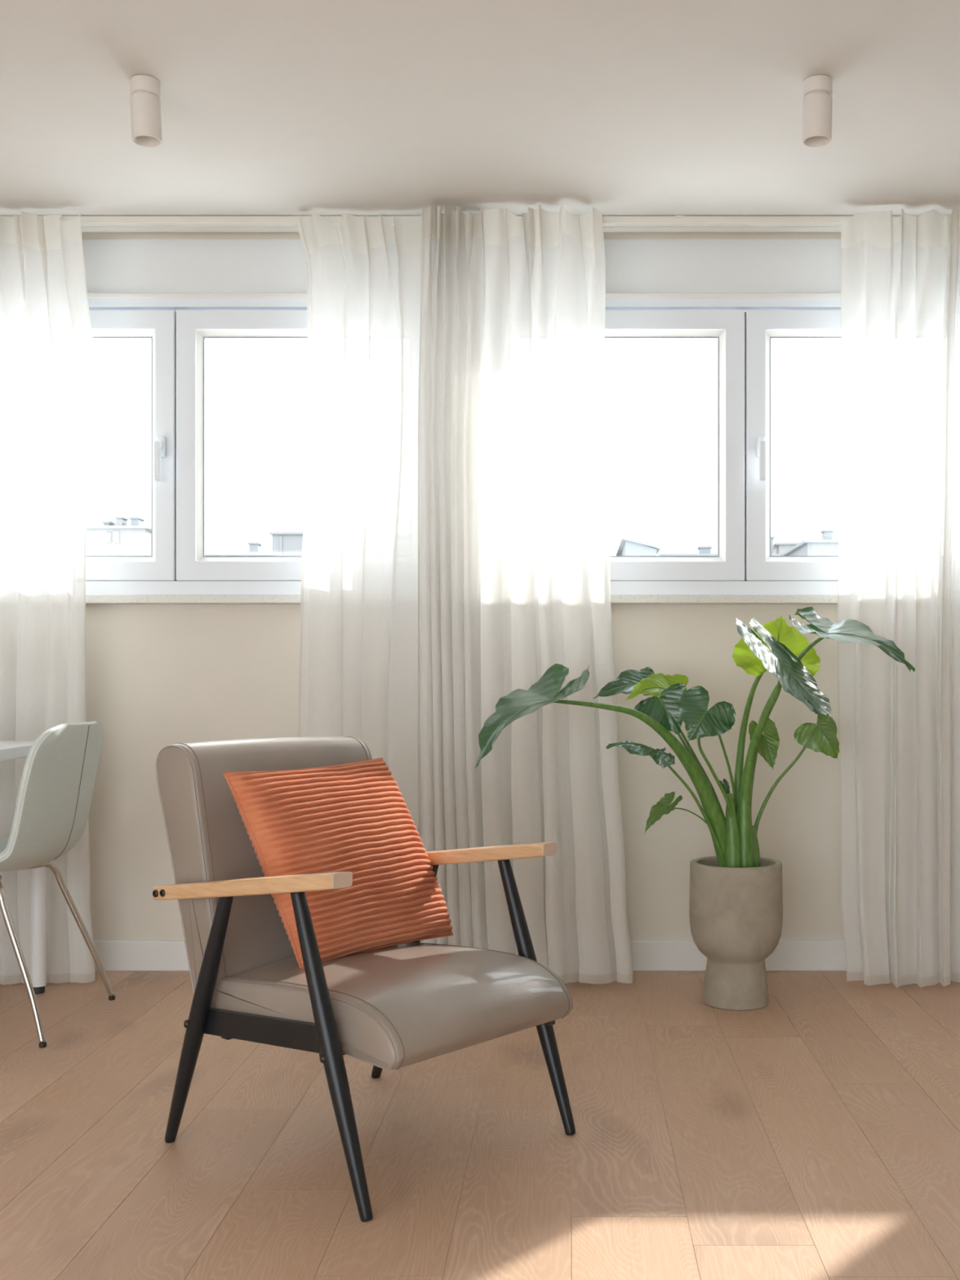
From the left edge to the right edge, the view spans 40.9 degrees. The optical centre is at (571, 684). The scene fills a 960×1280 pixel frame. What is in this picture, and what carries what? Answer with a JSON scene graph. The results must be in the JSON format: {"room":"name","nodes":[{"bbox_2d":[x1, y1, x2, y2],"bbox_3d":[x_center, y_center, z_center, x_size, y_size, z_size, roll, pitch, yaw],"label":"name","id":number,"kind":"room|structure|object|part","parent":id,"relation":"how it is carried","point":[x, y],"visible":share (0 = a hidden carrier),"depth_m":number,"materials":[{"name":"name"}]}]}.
{"room":"living room","nodes":[
{"label":"living room","id":0,"kind":"room"},
{"bbox_2d":[81,231,844,940],"bbox_3d":[0.100,-0.250,4.293,7.000,2.520,0.075,0,0,0],"label":"wall","id":1,"kind":"structure","parent":0,"point":[158,676],"depth_m":4.26,"materials":[{"name":"paint"}]},
{"bbox_2d":[85,293,307,594],"bbox_3d":[-1.310,-0.797,4.245,1.790,1.000,0.142,0,0,0],"label":"window","id":2,"kind":"structure","parent":1,"relation":"in","point":[177,325],"depth_m":4.23,"materials":[{"name":"white plastic"}]},
{"bbox_3d":[-1.741,-0.792,4.265,0.857,0.897,0.072,0,0,0],"label":"sash","id":3,"kind":"part","parent":2,"relation":"part of","materials":[{"name":"white plastic"}]},
{"bbox_3d":[-1.352,-0.784,4.221,0.028,0.070,0.014,0,0,0],"label":"handle","id":4,"kind":"part","parent":2,"relation":"part of","materials":[{"name":"white plastic"}]},
{"bbox_3d":[-1.310,-1.287,4.240,1.790,0.019,0.023,0,0,0],"label":"trim","id":5,"kind":"part","parent":2,"relation":"part of","materials":[{"name":"white paint"}]},
{"bbox_3d":[-0.880,-0.792,4.265,0.857,0.897,0.072,0,0,0],"label":"sash","id":6,"kind":"part","parent":2,"relation":"part of","materials":[{"name":"white plastic"}]},
{"bbox_2d":[82,239,840,293],"bbox_3d":[-0.475,-1.389,4.255,5.850,0.187,0.006,0,0,0],"label":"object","id":7,"kind":"structure","parent":1,"relation":"attached to","point":[111,265],"depth_m":4.25,"materials":[{"name":"white"}]},
{"bbox_2d":[85,594,837,604],"bbox_3d":[-0.475,-0.282,4.248,5.850,0.029,0.075,0,0,0],"label":"windowsill","id":8,"kind":"structure","parent":1,"relation":"attached to","point":[90,598],"depth_m":4.21,"materials":[{"name":"stone"}]},
{"bbox_2d":[93,940,846,971],"bbox_3d":[0.100,0.899,4.248,7.000,0.102,0.015,0,0,0],"label":"baseboard","id":9,"kind":"structure","parent":1,"relation":"attached to","point":[114,955],"depth_m":4.24,"materials":[{"name":"white paint"}]},
{"bbox_2d":[604,293,840,594],"bbox_3d":[0.576,-0.797,4.245,1.790,1.000,0.142,0,0,0],"label":"window","id":10,"kind":"structure","parent":1,"relation":"in","point":[744,325],"depth_m":4.23,"materials":[{"name":"white plastic"}]},
{"bbox_3d":[0.145,-0.792,4.265,0.857,0.897,0.072,0,0,0],"label":"sash","id":11,"kind":"part","parent":10,"relation":"part of","materials":[{"name":"white plastic"}]},
{"bbox_3d":[0.576,-1.287,4.240,1.790,0.019,0.023,0,0,0],"label":"trim","id":12,"kind":"part","parent":10,"relation":"part of","materials":[{"name":"white paint"}]},
{"bbox_3d":[0.624,-0.784,4.221,0.028,0.070,0.014,0,0,0],"label":"handle","id":13,"kind":"part","parent":10,"relation":"part of","materials":[{"name":"white plastic"}]},
{"bbox_3d":[1.006,-0.792,4.265,0.857,0.897,0.072,0,0,0],"label":"sash","id":14,"kind":"part","parent":10,"relation":"part of","materials":[{"name":"white plastic"}]},
{"bbox_2d":[0,971,959,1279],"bbox_3d":[0.100,0.980,1.203,7.100,0.060,6.206,0,0,0],"label":"floor","id":15,"kind":"structure","parent":0,"point":[811,1133],"depth_m":2.65,"materials":[{"name":"brown wood"}]},
{"bbox_2d":[0,740,46,994],"bbox_3d":[-2.283,0.562,3.567,1.535,0.776,0.835,0,0,0],"label":"table","id":16,"kind":"object","parent":15,"relation":"on","point":[9,749],"visible":0.6,"depth_m":3.93,"materials":[{"name":"white paint"}]},
{"bbox_3d":[-1.645,0.569,3.950,0.045,0.718,0.045,0,0,0],"label":"leg","id":17,"kind":"part","parent":16,"relation":"part of","materials":[{"name":"white paint"}]},
{"bbox_2d":[0,720,115,1048],"bbox_3d":[-1.643,0.528,3.610,0.553,0.845,0.524,0,0,0],"label":"dining chair","id":18,"kind":"object","parent":15,"relation":"on","point":[55,793],"visible":1,"depth_m":3.48,"materials":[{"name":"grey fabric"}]},
{"bbox_3d":[-1.533,0.730,3.448,0.355,0.428,0.050,0,0,38],"label":"leg","id":19,"kind":"part","parent":18,"relation":"part of","materials":[{"name":"silver metal"}]},
{"bbox_3d":[-1.533,0.730,3.772,0.355,0.428,0.050,0,0,-38],"label":"leg","id":20,"kind":"part","parent":18,"relation":"part of","materials":[{"name":"silver metal"}]},
{"bbox_2d":[152,736,575,1222],"bbox_3d":[-0.441,0.535,2.704,0.777,0.829,0.632,0,0,40],"label":"armchair","id":21,"kind":"object","parent":15,"relation":"on","point":[397,1006],"visible":0.88,"depth_m":2.58,"materials":[{"name":"grey leather"}]},
{"bbox_3d":[-0.757,0.675,2.598,0.226,0.550,0.037,0,0,40],"label":"leg","id":22,"kind":"part","parent":21,"relation":"part of","materials":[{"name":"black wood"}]},
{"bbox_3d":[-0.640,0.394,2.495,0.586,0.111,0.056,0,0,40],"label":"armrest","id":23,"kind":"part","parent":21,"relation":"part of","materials":[{"name":"brown wood"}]},
{"bbox_3d":[-0.607,0.673,2.501,0.432,0.082,0.020,0,0,40],"label":"rail","id":24,"kind":"part","parent":21,"relation":"part of","materials":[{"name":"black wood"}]},
{"bbox_3d":[-0.647,0.412,2.875,0.239,0.581,0.506,0,0,40],"label":"backrest","id":25,"kind":"part","parent":21,"relation":"part of","materials":[{"name":"beige leather"}]},
{"bbox_3d":[-0.440,0.662,2.335,0.220,0.576,0.037,0,0,40],"label":"leg","id":26,"kind":"part","parent":21,"relation":"part of","materials":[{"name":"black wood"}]},
{"bbox_2d":[223,757,453,968],"bbox_3d":[-0.487,0.377,2.783,0.212,0.414,0.527,0,0,41],"label":"throw pillow","id":27,"kind":"object","parent":21,"relation":"on","point":[353,817],"visible":0.93,"depth_m":2.71,"materials":[{"name":"orange fabric"}]},
{"bbox_3d":[-0.413,0.353,2.308,0.002,0.028,0.047,0,0,40],"label":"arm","id":28,"kind":"part","parent":21,"relation":"part of"},
{"bbox_2d":[215,942,572,1070],"bbox_3d":[-0.360,0.625,2.636,0.565,0.131,0.512,0,0,40],"label":"seat cushion","id":29,"kind":"object","parent":21,"relation":"on","point":[397,1006],"depth_m":2.49,"materials":[{"name":"beige leather"}]},
{"bbox_3d":[-0.395,0.675,3.034,0.226,0.550,0.037,0,0,40],"label":"leg","id":30,"kind":"part","parent":21,"relation":"part of","materials":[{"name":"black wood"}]},
{"bbox_3d":[-0.272,0.394,2.938,0.586,0.111,0.056,0,0,40],"label":"armrest","id":31,"kind":"part","parent":21,"relation":"part of","materials":[{"name":"brown wood"}]},
{"bbox_3d":[-0.078,0.662,2.770,0.220,0.576,0.037,0,0,40],"label":"leg","id":32,"kind":"part","parent":21,"relation":"part of","materials":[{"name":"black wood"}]},
{"bbox_3d":[-0.047,0.353,2.748,0.002,0.028,0.047,0,0,40],"label":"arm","id":33,"kind":"part","parent":21,"relation":"part of"},
{"bbox_2d":[474,606,915,1010],"bbox_3d":[0.368,0.356,3.712,1.271,1.188,0.547,0,0,0],"label":"potted plant","id":34,"kind":"object","parent":15,"relation":"on","point":[735,911],"visible":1,"depth_m":3.73,"materials":[{"name":"green plant"}]},
{"bbox_3d":[0.491,0.739,3.823,0.277,0.422,0.277,0,0,0],"label":"planter","id":35,"kind":"part","parent":34,"relation":"part of","materials":[{"name":"grey concrete"}]},
{"bbox_2d":[0,0,959,216],"bbox_3d":[0.100,-1.570,1.218,7.200,0.120,6.236,0,0,0],"label":"ceiling","id":36,"kind":"structure","parent":0,"point":[269,108],"depth_m":3.32,"materials":[{"name":"paint"}]},
{"bbox_2d":[129,74,162,146],"bbox_3d":[-1.063,-1.433,3.200,0.077,0.152,0.072,0,0,0],"label":"ceiling spotlight","id":37,"kind":"object","parent":36,"relation":"attached to","point":[144,90],"visible":1,"depth_m":3.17,"materials":[{"name":"white metal"}]},
{"bbox_2d":[3,215,959,231],"bbox_3d":[0.050,-1.496,4.154,6.700,0.026,0.084,0,0,0],"label":"track","id":38,"kind":"object","parent":36,"relation":"attached to","point":[677,223],"visible":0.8,"depth_m":4.12,"materials":[{"name":"white metal"}]},
{"bbox_2d":[0,210,94,984],"bbox_3d":[-1.899,-0.274,4.058,0.774,2.436,0.084,0,0,0],"label":"curtain","id":39,"kind":"object","parent":38,"relation":"hanging from","point":[46,351],"visible":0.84,"depth_m":4.06,"materials":[{"name":"beige fabric"}]},
{"bbox_2d":[296,213,421,942],"bbox_3d":[-0.558,-0.274,4.080,0.637,2.436,0.067,0,0,1],"label":"curtain","id":40,"kind":"object","parent":38,"relation":"hanging from","point":[358,666],"visible":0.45,"depth_m":4.08,"materials":[{"name":"beige fabric"}]},
{"bbox_3d":[0.050,-1.496,4.174,6.700,0.026,0.044,0,0,0],"label":"rail","id":41,"kind":"part","parent":38,"relation":"part of","materials":[{"name":"white metal"}]},
{"bbox_3d":[0.050,-1.496,4.133,6.700,0.025,0.031,0,0,0],"label":"rail","id":42,"kind":"part","parent":38,"relation":"part of","materials":[{"name":"white metal"}]},
{"bbox_2d":[417,204,633,983],"bbox_3d":[-0.145,-0.274,4.015,0.678,2.436,0.073,0,0,0],"label":"curtain","id":43,"kind":"object","parent":38,"relation":"hanging from","point":[514,571],"visible":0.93,"depth_m":4.01,"materials":[{"name":"beige fabric"}]},
{"bbox_2d":[837,208,958,987],"bbox_3d":[1.030,-0.274,4.028,0.379,2.436,0.101,0,0,0],"label":"curtain","id":44,"kind":"object","parent":38,"relation":"hanging from","point":[899,275],"visible":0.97,"depth_m":4.04,"materials":[{"name":"beige fabric"}]},
{"bbox_2d":[950,217,959,982],"bbox_3d":[1.347,-0.274,4.070,0.354,2.436,0.077,0,0,0],"label":"curtain","id":45,"kind":"object","parent":38,"relation":"hanging from","point":[955,580],"visible":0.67,"depth_m":4.09,"materials":[{"name":"beige fabric"}]},
{"bbox_2d":[802,74,832,146],"bbox_3d":[0.614,-1.433,3.200,0.074,0.152,0.072,0,0,0],"label":"ceiling spotlight","id":46,"kind":"object","parent":36,"relation":"attached to","point":[817,101],"visible":1,"depth_m":3.17,"materials":[{"name":"white metal"}]},
{"label":"outside","id":47,"kind":"structure","parent":0,"visible":0},
{"bbox_2d":[85,515,151,555],"bbox_3d":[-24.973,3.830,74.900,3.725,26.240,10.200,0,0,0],"label":"apartment building","id":48,"kind":"structure","parent":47,"point":[111,539],"depth_m":70.00,"materials":[{"name":"white concrete"}]},
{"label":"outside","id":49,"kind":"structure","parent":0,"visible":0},
{"bbox_2d":[268,532,302,555],"bbox_3d":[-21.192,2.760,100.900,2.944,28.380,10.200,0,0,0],"label":"apartment building","id":50,"kind":"structure","parent":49,"point":[286,544],"depth_m":96.01,"materials":[{"name":"white concrete"}]},
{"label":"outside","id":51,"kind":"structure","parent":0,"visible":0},
{"bbox_2d":[204,542,284,555],"bbox_3d":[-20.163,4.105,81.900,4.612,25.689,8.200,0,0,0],"label":"apartment building","id":52,"kind":"structure","parent":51,"point":[255,548],"depth_m":78.00,"materials":[{"name":"white concrete"}]},
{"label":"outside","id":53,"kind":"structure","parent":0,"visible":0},
{"bbox_2d":[615,536,660,555],"bbox_3d":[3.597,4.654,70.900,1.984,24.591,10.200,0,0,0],"label":"apartment building","id":54,"kind":"structure","parent":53,"point":[628,546],"depth_m":66.00,"materials":[{"name":"white concrete"}]},
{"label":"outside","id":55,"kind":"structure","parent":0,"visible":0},
{"bbox_2d":[657,546,717,555],"bbox_3d":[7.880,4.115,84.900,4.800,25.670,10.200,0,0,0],"label":"apartment building","id":56,"kind":"structure","parent":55,"point":[703,550],"depth_m":79.81,"materials":[{"name":"white concrete"}]},
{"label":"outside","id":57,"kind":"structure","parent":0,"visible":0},
{"bbox_2d":[770,536,800,555],"bbox_3d":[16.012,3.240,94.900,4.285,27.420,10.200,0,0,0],"label":"apartment building","id":58,"kind":"structure","parent":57,"point":[778,548],"depth_m":89.99,"materials":[{"name":"white concrete"}]},
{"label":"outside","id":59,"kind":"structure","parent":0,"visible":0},
{"bbox_2d":[779,528,838,555],"bbox_3d":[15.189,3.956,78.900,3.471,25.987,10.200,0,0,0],"label":"apartment building","id":60,"kind":"structure","parent":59,"point":[827,546],"depth_m":74.01,"materials":[{"name":"white concrete"}]}
]}

